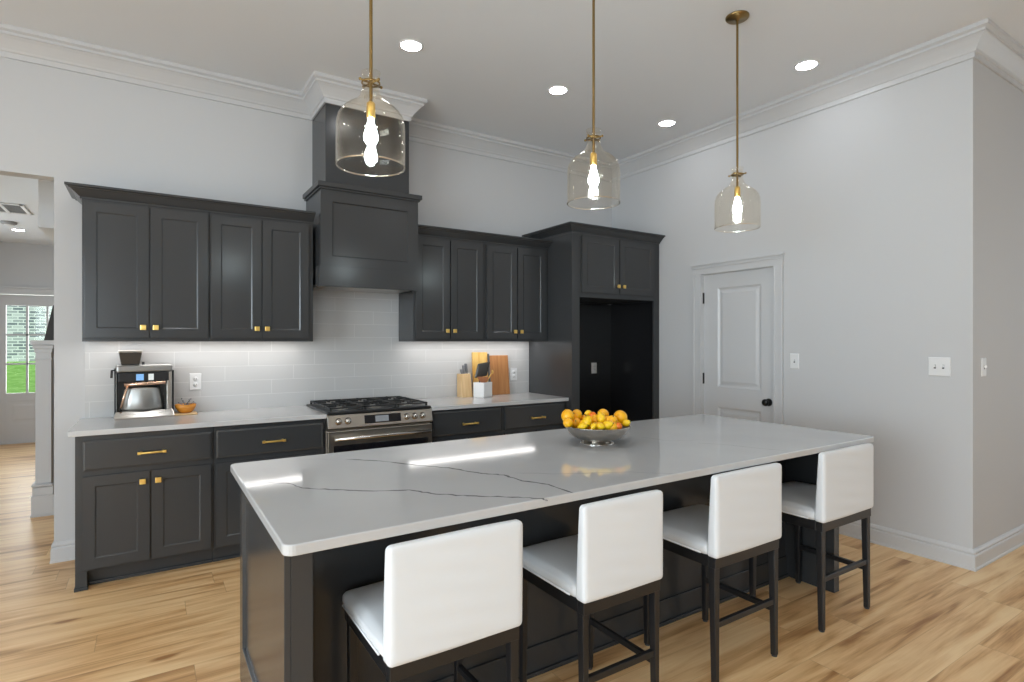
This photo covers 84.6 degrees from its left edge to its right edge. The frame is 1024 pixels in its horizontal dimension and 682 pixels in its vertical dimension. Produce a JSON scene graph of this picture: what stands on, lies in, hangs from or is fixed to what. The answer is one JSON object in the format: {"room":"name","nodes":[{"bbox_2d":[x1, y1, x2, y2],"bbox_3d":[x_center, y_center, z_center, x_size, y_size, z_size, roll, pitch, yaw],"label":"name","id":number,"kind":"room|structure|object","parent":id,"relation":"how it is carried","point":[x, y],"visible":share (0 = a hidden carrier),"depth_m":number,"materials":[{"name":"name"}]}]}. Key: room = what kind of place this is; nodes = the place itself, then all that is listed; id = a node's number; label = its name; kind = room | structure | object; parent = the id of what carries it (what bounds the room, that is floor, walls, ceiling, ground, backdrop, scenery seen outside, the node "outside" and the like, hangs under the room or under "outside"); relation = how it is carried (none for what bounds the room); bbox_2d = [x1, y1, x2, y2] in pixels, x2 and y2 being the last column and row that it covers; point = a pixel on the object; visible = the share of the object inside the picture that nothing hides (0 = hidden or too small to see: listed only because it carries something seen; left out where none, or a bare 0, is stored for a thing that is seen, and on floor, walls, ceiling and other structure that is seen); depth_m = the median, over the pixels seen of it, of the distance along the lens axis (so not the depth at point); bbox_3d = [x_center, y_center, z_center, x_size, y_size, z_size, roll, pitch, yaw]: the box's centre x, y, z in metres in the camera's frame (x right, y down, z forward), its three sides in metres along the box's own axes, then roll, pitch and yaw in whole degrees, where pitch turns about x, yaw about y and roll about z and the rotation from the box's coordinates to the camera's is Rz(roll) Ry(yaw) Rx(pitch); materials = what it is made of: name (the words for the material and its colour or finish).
{"room":"kitchen","nodes":[
{"label":"kitchen","id":0,"kind":"room"},
{"bbox_2d":[0,242,53,295],"bbox_3d":[-6.082,0.025,8.420,4.400,2.790,0.150,0,0,-33],"label":"wall","id":1,"kind":"structure","parent":0,"point":[21,264],"depth_m":7.88,"materials":[{"name":"grey paint"}]},
{"bbox_2d":[0,286,53,444],"bbox_3d":[-6.727,0.328,7.981,1.180,2.185,0.190,0,0,-33],"label":"door","id":2,"kind":"structure","parent":1,"relation":"in","point":[22,290],"depth_m":7.85,"materials":[{"name":"grey paint"}]},
{"bbox_2d":[0,294,53,443],"bbox_3d":[-6.725,0.380,7.977,0.920,2.060,0.049,0,0,-33],"label":"door","id":3,"kind":"structure","parent":2,"relation":"attached to","point":[17,410],"depth_m":7.84,"materials":[{"name":"grey paint"}]},
{"bbox_2d":[0,175,53,245],"bbox_3d":[-4.596,-1.420,6.112,4.400,0.100,5.740,0,0,-33],"label":"ceiling","id":4,"kind":"structure","parent":0,"point":[15,190],"depth_m":6.07,"materials":[{"name":"white paint"}]},
{"bbox_2d":[0,220,16,225],"bbox_3d":[-5.761,-1.351,6.444,0.150,0.038,0.150,0,0,-33],"label":"smoke detector","id":5,"kind":"object","parent":4,"relation":"attached to","point":[8,223],"visible":1,"depth_m":6.41,"materials":[{"name":"grey plastic"}]},
{"bbox_2d":[0,202,32,215],"bbox_3d":[-5.269,-1.364,5.697,0.580,0.012,0.530,0,0,-33],"label":"ceiling vent","id":6,"kind":"object","parent":4,"relation":"in","point":[11,208],"visible":1,"depth_m":5.79,"materials":[{"name":"white plastic"}]},
{"bbox_2d":[38,179,53,242],"bbox_3d":[-3.949,-1.143,5.114,0.392,0.455,1.200,0,0,-33],"label":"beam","id":7,"kind":"structure","parent":4,"relation":"attached to","point":[45,187],"depth_m":4.53,"materials":[{"name":"white paint"}]},
{"bbox_2d":[0,57,611,541],"bbox_3d":[-2.596,-0.253,3.909,8.978,3.345,0.130,0,0,-33],"label":"wall","id":8,"kind":"structure","parent":0,"point":[57,125],"depth_m":4.16,"materials":[{"name":"grey paint"}]},
{"bbox_2d":[49,539,74,563],"bbox_3d":[-2.913,1.355,3.699,0.181,0.130,0.140,0,0,-33],"label":"baseboard","id":9,"kind":"structure","parent":8,"relation":"attached to","point":[61,551],"depth_m":3.63,"materials":[{"name":"white paint"}]},
{"bbox_2d":[82,199,208,340],"bbox_3d":[-2.409,-0.440,3.733,0.686,0.880,0.368,0,0,-33],"label":"upper cabinet","id":10,"kind":"object","parent":8,"relation":"attached to","point":[145,269],"visible":1,"depth_m":3.58,"materials":[{"name":"grey paint"}]},
{"bbox_2d":[64,181,315,223],"bbox_3d":[-2.150,-0.908,3.888,1.445,0.075,0.408,0,0,-33],"label":"crown molding","id":11,"kind":"structure","parent":10,"relation":"on","point":[77,191],"depth_m":3.69,"materials":[{"name":"grey paint"}]},
{"bbox_2d":[189,373,200,389],"bbox_3d":[-2.270,0.288,4.035,0.076,0.120,0.009,0,0,-33],"label":"wall outlet","id":12,"kind":"object","parent":8,"relation":"attached to","point":[194,378],"visible":1,"depth_m":4.03,"materials":[{"name":"white plastic"}]},
{"bbox_2d":[209,213,312,340],"bbox_3d":[-1.834,-0.440,4.103,0.679,0.880,0.368,0,0,-33],"label":"upper cabinet","id":13,"kind":"object","parent":8,"relation":"attached to","point":[261,270],"visible":0.95,"depth_m":3.96,"materials":[{"name":"grey paint"}]},
{"bbox_2d":[303,103,421,293],"bbox_3d":[-1.184,-1.161,4.462,0.808,1.518,0.488,0,0,-33],"label":"range hood","id":14,"kind":"object","parent":8,"relation":"attached to","point":[365,227],"visible":0.93,"depth_m":4.28,"materials":[{"name":"grey paint"}]},
{"bbox_2d":[399,236,483,340],"bbox_3d":[-0.602,-0.440,4.896,0.665,0.880,0.368,0,0,-33],"label":"upper cabinet","id":15,"kind":"object","parent":8,"relation":"attached to","point":[448,305],"visible":0.96,"depth_m":4.76,"materials":[{"name":"grey paint"}]},
{"bbox_2d":[418,224,552,249],"bbox_3d":[-0.214,-0.908,4.938,1.368,0.075,0.078,0,0,-33],"label":"crown molding","id":16,"kind":"structure","parent":15,"relation":"on","point":[423,230],"depth_m":4.90,"materials":[{"name":"grey paint"}]},
{"bbox_2d":[0,18,1023,181],"bbox_3d":[-0.220,-1.843,3.378,12.160,0.165,3.355,0,0,-33],"label":"crown molding","id":17,"kind":"structure","parent":8,"relation":"attached to","point":[984,41],"depth_m":4.12,"materials":[{"name":"grey paint"}]},
{"bbox_2d":[510,368,516,379],"bbox_3d":[0.017,0.320,5.507,0.076,0.120,0.009,0,0,-33],"label":"wall outlet","id":18,"kind":"object","parent":8,"relation":"attached to","point":[513,371],"visible":1,"depth_m":5.50,"materials":[{"name":"white plastic"}]},
{"bbox_2d":[484,243,547,340],"bbox_3d":[-0.028,-0.440,5.266,0.699,0.880,0.368,0,0,-33],"label":"upper cabinet","id":19,"kind":"object","parent":8,"relation":"attached to","point":[515,277],"visible":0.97,"depth_m":5.11,"materials":[{"name":"grey paint"}]},
{"bbox_2d":[0,0,1023,162],"bbox_3d":[1.356,-1.985,0.929,12.400,0.120,9.420,0,0,-33],"label":"ceiling","id":20,"kind":"structure","parent":0,"point":[489,67],"depth_m":3.66,"materials":[{"name":"white paint"}]},
{"bbox_2d":[335,0,405,175],"bbox_3d":[-0.536,-1.293,2.137,0.259,1.263,0.259,0,0,-10],"label":"pendant light","id":21,"kind":"object","parent":20,"relation":"hanging from","point":[370,135],"visible":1,"depth_m":2.13,"materials":[{"name":"gold metal"}]},
{"bbox_2d":[366,101,375,118],"bbox_3d":[-0.536,-0.878,2.137,0.034,0.063,0.034,0,0,-33],"label":"socket","id":22,"kind":"object","parent":21,"relation":"attached to","point":[370,109],"depth_m":2.12,"materials":[{"name":"gold metal"}]},
{"bbox_2d":[399,39,423,51],"bbox_3d":[-0.656,-1.922,3.659,0.160,0.006,0.160,0,0,-33],"label":"recessed light","id":23,"kind":"object","parent":20,"relation":"in","point":[409,45],"visible":1,"depth_m":3.66,"materials":[{"name":"white plastic"}]},
{"bbox_2d":[548,85,567,94],"bbox_3d":[0.352,-1.922,4.309,0.160,0.006,0.160,0,0,-33],"label":"recessed light","id":24,"kind":"object","parent":20,"relation":"in","point":[558,89],"visible":1,"depth_m":4.31,"materials":[{"name":"white plastic"}]},
{"bbox_2d":[567,0,620,209],"bbox_3d":[0.397,-1.301,2.737,0.259,1.263,0.259,0,0,-10],"label":"pendant light","id":25,"kind":"object","parent":20,"relation":"hanging from","point":[593,180],"visible":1,"depth_m":2.73,"materials":[{"name":"gold"}]},
{"bbox_2d":[590,152,596,165],"bbox_3d":[0.397,-0.886,2.737,0.034,0.063,0.034,0,0,-33],"label":"socket","id":26,"kind":"object","parent":25,"relation":"attached to","point":[593,156],"depth_m":2.72,"materials":[{"name":"gold metal"}]},
{"bbox_2d":[658,119,675,126],"bbox_3d":[1.365,-1.922,4.960,0.160,0.006,0.160,0,0,-33],"label":"recessed light","id":27,"kind":"object","parent":20,"relation":"in","point":[664,123],"visible":1,"depth_m":4.96,"materials":[{"name":"white plastic"}]},
{"bbox_2d":[714,10,760,232],"bbox_3d":[1.335,-1.301,3.336,0.259,1.263,0.259,0,0,-10],"label":"pendant light","id":28,"kind":"object","parent":20,"relation":"hanging from","point":[740,16],"visible":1,"depth_m":3.33,"materials":[{"name":"gold"}]},
{"bbox_2d":[734,186,739,196],"bbox_3d":[1.335,-0.886,3.336,0.034,0.063,0.034,0,0,-33],"label":"socket","id":29,"kind":"object","parent":28,"relation":"attached to","point":[737,189],"depth_m":3.32,"materials":[{"name":"gold metal"}]},
{"bbox_2d":[794,59,819,70],"bbox_3d":[2.051,-1.922,3.919,0.160,0.006,0.160,0,0,-33],"label":"recessed light","id":30,"kind":"object","parent":20,"relation":"in","point":[809,64],"visible":1,"depth_m":3.92,"materials":[{"name":"white plastic"}]},
{"bbox_2d":[0,442,1023,681],"bbox_3d":[-0.235,1.470,3.401,12.400,0.100,15.300,0,0,-33],"label":"floor","id":31,"kind":"structure","parent":0,"point":[926,620],"depth_m":2.79,"materials":[{"name":"brown wood"}]},
{"bbox_2d":[30,340,53,517],"bbox_3d":[-3.904,0.705,4.715,0.156,1.430,0.370,0,0,-33],"label":"column","id":32,"kind":"structure","parent":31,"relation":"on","point":[42,498],"depth_m":4.59,"materials":[{"name":"grey paint"}]},
{"bbox_2d":[44,305,53,339],"bbox_3d":[-4.007,0.550,5.076,0.350,1.740,0.320,0,0,-33],"label":"post","id":33,"kind":"object","parent":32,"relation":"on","point":[49,335],"visible":0.03,"depth_m":4.92,"materials":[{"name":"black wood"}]},
{"bbox_2d":[74,427,212,592],"bbox_3d":[-2.334,0.979,3.608,0.701,0.882,0.656,0,0,-33],"label":"base cabinet","id":34,"kind":"object","parent":31,"relation":"on","point":[144,500],"visible":1,"depth_m":3.36,"materials":[{"name":"grey paint"}]},
{"bbox_2d":[67,406,326,436],"bbox_3d":[-2.058,0.521,3.797,1.422,0.030,0.639,0,0,-33],"label":"countertop","id":35,"kind":"structure","parent":34,"relation":"on","point":[105,425],"depth_m":3.62,"materials":[{"name":"white stone"}]},
{"bbox_2d":[110,350,174,420],"bbox_3d":[-2.473,0.282,3.767,0.355,0.448,0.200,0,0,-37],"label":"coffee machine","id":36,"kind":"object","parent":35,"relation":"on","point":[141,391],"visible":1,"depth_m":3.71,"materials":[{"name":"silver metal"}]},
{"bbox_2d":[174,411,196,415],"bbox_3d":[-2.269,0.499,3.912,0.138,0.013,0.130,0,0,-33],"label":"serving board","id":37,"kind":"object","parent":35,"relation":"on","point":[192,412],"visible":0.91,"depth_m":3.86,"materials":[{"name":"brown wood"}]},
{"bbox_2d":[174,403,196,412],"bbox_3d":[-2.269,0.464,3.912,0.134,0.058,0.134,0,0,-33],"label":"bowl","id":38,"kind":"object","parent":37,"relation":"on","point":[180,408],"visible":0.95,"depth_m":3.87,"materials":[{"name":"orange wood"}]},
{"bbox_2d":[178,398,193,404],"bbox_3d":[-2.267,0.436,3.916,0.102,0.082,0.092,0,0,-33],"label":"sprigs","id":39,"kind":"object","parent":38,"relation":"in","point":[187,403],"visible":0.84,"depth_m":3.91,"materials":[{"name":"grey"}]},
{"bbox_2d":[212,419,324,561],"bbox_3d":[-1.747,0.979,3.986,0.694,0.882,0.656,0,0,-33],"label":"base cabinet","id":40,"kind":"object","parent":31,"relation":"on","point":[232,444],"visible":0.52,"depth_m":3.65,"materials":[{"name":"grey paint"}]},
{"bbox_2d":[306,396,432,453],"bbox_3d":[-1.102,0.942,4.361,0.791,0.957,0.704,0,0,-33],"label":"range","id":41,"kind":"object","parent":31,"relation":"on","point":[351,424],"visible":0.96,"depth_m":4.13,"materials":[{"name":"silver metal"}]},
{"bbox_2d":[306,396,430,414],"bbox_3d":[-1.123,0.489,4.393,0.791,0.052,0.626,0,0,-33],"label":"cooktop","id":42,"kind":"object","parent":41,"relation":"in","point":[386,405],"depth_m":4.24,"materials":[{"name":"black metal"}]},
{"bbox_2d":[342,519,522,681],"bbox_3d":[-0.272,0.991,1.843,0.451,0.858,0.460,0,0,-33],"label":"bar stool","id":43,"kind":"object","parent":31,"relation":"on","point":[441,599],"visible":1,"depth_m":1.66,"materials":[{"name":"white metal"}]},
{"bbox_2d":[430,406,501,441],"bbox_3d":[-0.509,0.979,4.783,0.658,0.882,0.656,0,0,-33],"label":"base cabinet","id":44,"kind":"object","parent":31,"relation":"on","point":[467,423],"visible":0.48,"depth_m":4.53,"materials":[{"name":"grey paint"}]},
{"bbox_2d":[502,401,565,434],"bbox_3d":[0.057,0.979,5.147,0.686,0.882,0.656,0,0,-33],"label":"base cabinet","id":45,"kind":"object","parent":31,"relation":"on","point":[522,418],"visible":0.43,"depth_m":4.88,"materials":[{"name":"grey paint"}]},
{"bbox_2d":[409,392,568,410],"bbox_3d":[-0.226,0.521,4.976,1.346,0.030,0.639,0,0,-33],"label":"countertop","id":46,"kind":"structure","parent":45,"relation":"on","point":[443,403],"depth_m":4.83,"materials":[{"name":"white stone"}]},
{"bbox_2d":[457,363,472,397],"bbox_3d":[-0.433,0.354,5.144,0.110,0.303,0.114,0,0,-33],"label":"knife block","id":47,"kind":"object","parent":46,"relation":"on","point":[464,387],"visible":1,"depth_m":5.12,"materials":[{"name":"brown wood"}]},
{"bbox_2d":[472,352,487,381],"bbox_3d":[-0.299,0.304,5.282,0.160,0.405,0.046,0,0,-33],"label":"cutting board","id":48,"kind":"object","parent":46,"relation":"on","point":[477,357],"visible":0.53,"depth_m":5.26,"materials":[{"name":"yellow wood"}]},
{"bbox_2d":[473,382,491,397],"bbox_3d":[-0.266,0.439,5.148,0.116,0.135,0.138,0,0,30],"label":"utensil crock","id":49,"kind":"object","parent":46,"relation":"on","point":[481,390],"visible":0.94,"depth_m":5.09,"materials":[{"name":"white ceramic"}]},
{"bbox_2d":[475,362,489,381],"bbox_3d":[-0.272,0.338,5.145,0.144,0.306,0.018,0,0,-15],"label":"spatula","id":50,"kind":"object","parent":49,"relation":"in","point":[482,368],"visible":0.98,"depth_m":5.14,"materials":[{"name":"grey plastic"}]},
{"bbox_2d":[477,377,488,382],"bbox_3d":[-0.265,0.406,5.120,0.107,0.171,0.016,0,0,-15],"label":"scraper","id":51,"kind":"object","parent":49,"relation":"in","point":[481,379],"visible":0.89,"depth_m":5.11,"materials":[{"name":"brown wood"}]},
{"bbox_2d":[487,354,509,394],"bbox_3d":[-0.127,0.311,5.385,0.216,0.392,0.066,0,0,-33],"label":"cutting board","id":52,"kind":"object","parent":46,"relation":"on","point":[499,379],"visible":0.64,"depth_m":5.37,"materials":[{"name":"brown wood"}]},
{"bbox_2d":[240,453,838,681],"bbox_3d":[0.354,0.984,2.792,2.979,0.872,0.942,0,0,-33],"label":"kitchen island","id":53,"kind":"object","parent":31,"relation":"on","point":[293,624],"visible":0.2,"depth_m":2.28,"materials":[{"name":"grey paint"}]},
{"bbox_2d":[230,414,873,555],"bbox_3d":[0.402,0.532,2.710,3.041,0.030,1.177,0,0,-33],"label":"island countertop","id":54,"kind":"structure","parent":53,"relation":"on","point":[311,503],"depth_m":2.23,"materials":[{"name":"white stone"}]},
{"bbox_2d":[566,423,630,445],"bbox_3d":[0.433,0.471,2.866,0.337,0.093,0.337,0,0,-33],"label":"fruit bowl","id":55,"kind":"object","parent":54,"relation":"on","point":[587,437],"visible":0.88,"depth_m":2.75,"materials":[{"name":"silver metal"}]},
{"bbox_2d":[561,409,573,419],"bbox_3d":[0.285,0.381,2.876,0.069,0.070,0.069,0,0,-33],"label":"orange","id":56,"kind":"object","parent":55,"relation":"in","point":[566,413],"visible":0.77,"depth_m":2.85,"materials":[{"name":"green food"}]},
{"bbox_2d":[563,418,572,427],"bbox_3d":[0.281,0.407,2.821,0.052,0.050,0.052,0,0,-33],"label":"orange","id":57,"kind":"object","parent":55,"relation":"on","point":[567,422],"visible":0.98,"depth_m":2.80,"materials":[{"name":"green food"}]},
{"bbox_2d":[572,417,579,427],"bbox_3d":[0.325,0.419,2.896,0.059,0.058,0.058,0,0,-33],"label":"orange","id":58,"kind":"object","parent":55,"relation":"in","point":[576,420],"visible":0.61,"depth_m":2.87,"materials":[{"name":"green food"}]},
{"bbox_2d":[572,409,582,418],"bbox_3d":[0.338,0.383,2.936,0.058,0.059,0.057,0,0,-33],"label":"orange","id":59,"kind":"object","parent":55,"relation":"in","point":[577,413],"visible":0.59,"depth_m":2.91,"materials":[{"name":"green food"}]},
{"bbox_2d":[577,423,587,428],"bbox_3d":[0.347,0.416,2.760,0.039,0.036,0.045,0,0,-33],"label":"lemon","id":60,"kind":"object","parent":55,"relation":"in","point":[581,425],"visible":0.94,"depth_m":2.75,"materials":[{"name":"yellow food"}]},
{"bbox_2d":[582,415,591,427],"bbox_3d":[0.370,0.397,2.781,0.047,0.067,0.046,0,0,-33],"label":"lemon","id":61,"kind":"object","parent":55,"relation":"in","point":[587,420],"visible":0.83,"depth_m":2.77,"materials":[{"name":"yellow food"}]},
{"bbox_2d":[591,414,596,422],"bbox_3d":[0.429,0.401,2.872,0.058,0.058,0.059,0,0,-33],"label":"orange","id":62,"kind":"object","parent":55,"relation":"in","point":[593,417],"visible":0.27,"depth_m":2.85,"materials":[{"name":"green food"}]},
{"bbox_2d":[591,422,596,429],"bbox_3d":[0.399,0.412,2.746,0.032,0.033,0.032,0,0,-1],"label":"lemon","id":63,"kind":"object","parent":55,"relation":"in","point":[593,425],"visible":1,"depth_m":2.73,"materials":[{"name":"yellow food"}]},
{"bbox_2d":[597,423,605,429],"bbox_3d":[0.432,0.414,2.748,0.041,0.034,0.039,0,0,-33],"label":"lemon","id":64,"kind":"object","parent":55,"relation":"in","point":[601,426],"visible":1,"depth_m":2.74,"materials":[{"name":"yellow food"}]},
{"bbox_2d":[597,409,608,415],"bbox_3d":[0.473,0.378,2.926,0.058,0.058,0.059,0,0,-33],"label":"orange","id":65,"kind":"object","parent":55,"relation":"in","point":[604,411],"visible":0.52,"depth_m":2.91,"materials":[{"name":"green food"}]},
{"bbox_2d":[603,421,613,429],"bbox_3d":[0.468,0.411,2.765,0.045,0.045,0.060,0,0,-33],"label":"lemon","id":66,"kind":"object","parent":55,"relation":"in","point":[608,424],"visible":0.81,"depth_m":2.75,"materials":[{"name":"yellow food"}]},
{"bbox_2d":[608,421,617,429],"bbox_3d":[0.493,0.423,2.781,0.057,0.059,0.059,0,0,-33],"label":"orange","id":67,"kind":"object","parent":55,"relation":"in","point":[614,426],"visible":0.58,"depth_m":2.76,"materials":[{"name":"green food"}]},
{"bbox_2d":[616,422,621,428],"bbox_3d":[0.526,0.419,2.781,0.036,0.037,0.038,0,0,-33],"label":"tangerine","id":68,"kind":"object","parent":55,"relation":"in","point":[619,425],"visible":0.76,"depth_m":2.77,"materials":[{"name":"orange food"}]},
{"bbox_2d":[614,410,626,423],"bbox_3d":[0.560,0.392,2.906,0.071,0.072,0.074,0,0,-33],"label":"orange","id":69,"kind":"object","parent":55,"relation":"in","point":[621,415],"visible":0.73,"depth_m":2.88,"materials":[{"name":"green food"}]},
{"bbox_2d":[622,419,630,426],"bbox_3d":[0.576,0.412,2.841,0.044,0.039,0.040,0,0,7],"label":"lemon","id":70,"kind":"object","parent":55,"relation":"in","point":[625,423],"visible":0.94,"depth_m":2.83,"materials":[{"name":"yellow food"}]},
{"bbox_3d":[0.474,0.453,2.826,0.058,0.059,0.059,0,0,-33],"label":"orange","id":71,"kind":"object","parent":55,"relation":"in","visible":0},
{"bbox_2d":[596,411,605,422],"bbox_3d":[0.448,0.386,2.836,0.046,0.067,0.047,0,0,-33],"label":"lemon","id":72,"kind":"object","parent":71,"relation":"on","point":[600,417],"visible":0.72,"depth_m":2.82,"materials":[{"name":"yellow food"}]},
{"bbox_3d":[0.498,0.451,2.886,0.059,0.057,0.058,0,0,-33],"label":"orange","id":73,"kind":"object","parent":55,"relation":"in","visible":0},
{"bbox_3d":[0.483,0.405,2.861,0.060,0.058,0.057,0,0,-33],"label":"orange","id":74,"kind":"object","parent":73,"relation":"on","visible":0},
{"bbox_2d":[608,415,617,422],"bbox_3d":[0.507,0.398,2.846,0.053,0.050,0.052,0,0,-33],"label":"orange","id":75,"kind":"object","parent":74,"relation":"on","point":[611,418],"visible":0.59,"depth_m":2.83,"materials":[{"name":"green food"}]},
{"bbox_2d":[519,490,662,681],"bbox_3d":[0.287,0.989,2.203,0.395,0.861,0.460,0,0,-33],"label":"bar stool","id":76,"kind":"object","parent":31,"relation":"on","point":[615,557],"visible":0.97,"depth_m":2.03,"materials":[{"name":"white leather"}]},
{"bbox_2d":[522,221,664,420],"bbox_3d":[0.809,0.183,5.579,1.200,2.473,0.768,0,0,-33],"label":"tall cabinet","id":77,"kind":"object","parent":31,"relation":"on","point":[603,292],"depth_m":5.48,"materials":[{"name":"grey paint"}]},
{"bbox_2d":[591,363,596,373],"bbox_3d":[0.884,0.286,6.051,0.072,0.115,0.009,0,0,-33],"label":"wall outlet","id":78,"kind":"object","parent":77,"relation":"attached to","point":[593,365],"visible":1,"depth_m":6.04,"materials":[{"name":"white plastic"}]},
{"bbox_2d":[643,463,781,681],"bbox_3d":[0.903,0.983,2.599,0.469,0.873,0.460,0,0,-33],"label":"bar stool","id":79,"kind":"object","parent":31,"relation":"on","point":[742,520],"visible":0.94,"depth_m":2.42,"materials":[{"name":"white leather"}]},
{"bbox_2d":[749,443,873,632],"bbox_3d":[1.595,0.980,3.045,0.501,0.880,0.460,0,0,-33],"label":"bar stool","id":80,"kind":"object","parent":31,"relation":"on","point":[843,493],"visible":0.91,"depth_m":2.87,"materials":[{"name":"white leather"}]},
{"bbox_2d":[612,58,980,548],"bbox_3d":[2.036,-0.253,4.895,0.120,3.345,3.247,0,0,-33],"label":"wall","id":81,"kind":"structure","parent":0,"point":[871,202],"depth_m":3.98,"materials":[{"name":"grey paint"}]},
{"bbox_2d":[703,267,772,422],"bbox_3d":[1.958,0.400,4.915,0.103,2.025,0.728,0,0,-33],"label":"door","id":82,"kind":"structure","parent":81,"relation":"in","point":[738,306],"depth_m":4.91,"materials":[{"name":"grey paint"}]},
{"bbox_2d":[691,252,784,424],"bbox_3d":[1.988,0.352,4.938,0.154,2.136,0.910,0,0,-33],"label":"door frame","id":83,"kind":"structure","parent":81,"relation":"attached to","point":[776,260],"depth_m":4.77,"materials":[{"name":"grey paint"}]},
{"bbox_2d":[790,354,798,368],"bbox_3d":[2.234,0.155,4.458,0.019,0.118,0.072,0,0,-33],"label":"light switch","id":84,"kind":"object","parent":81,"relation":"attached to","point":[794,358],"visible":1,"depth_m":4.46,"materials":[{"name":"white plastic"}]},
{"bbox_2d":[928,357,950,376],"bbox_3d":[2.760,0.163,3.640,0.019,0.122,0.122,0,0,-33],"label":"light switch","id":85,"kind":"object","parent":81,"relation":"attached to","point":[937,366],"visible":1,"depth_m":3.64,"materials":[{"name":"white plastic"}]},
{"bbox_2d":[981,64,1023,544],"bbox_3d":[4.372,-0.253,4.538,3.422,3.345,0.120,0,0,-33],"label":"wall","id":86,"kind":"structure","parent":0,"point":[1002,103],"depth_m":3.77,"materials":[{"name":"grey paint"}]},
{"bbox_2d":[839,520,1023,571],"bbox_3d":[3.965,1.355,4.929,3.442,0.130,1.257,0,0,-33],"label":"baseboard","id":87,"kind":"structure","parent":86,"relation":"attached to","point":[975,559],"depth_m":3.72,"materials":[{"name":"grey paint"}]},
{"bbox_2d":[981,358,986,376],"bbox_3d":[3.006,0.163,3.576,0.072,0.118,0.019,0,0,-33],"label":"light switch","id":88,"kind":"object","parent":86,"relation":"attached to","point":[983,360],"visible":1,"depth_m":3.57,"materials":[{"name":"white plastic"}]},
{"label":"outside","id":89,"kind":"structure","parent":0,"visible":0},
{"bbox_2d":[7,361,34,392],"bbox_3d":[-9.607,1.140,12.419,26.000,1.160,10.390,0,0,-33],"label":"lawn","id":90,"kind":"structure","parent":89,"point":[16,374],"depth_m":13.68,"materials":[{"name":"green plant"}]},
{"bbox_2d":[7,294,51,361],"bbox_3d":[-12.527,-1.580,16.955,22.000,6.000,0.400,0,0,-33],"label":"neighbouring house","id":91,"kind":"structure","parent":90,"relation":"on","point":[16,315],"depth_m":15.89,"materials":[{"name":"brick"}]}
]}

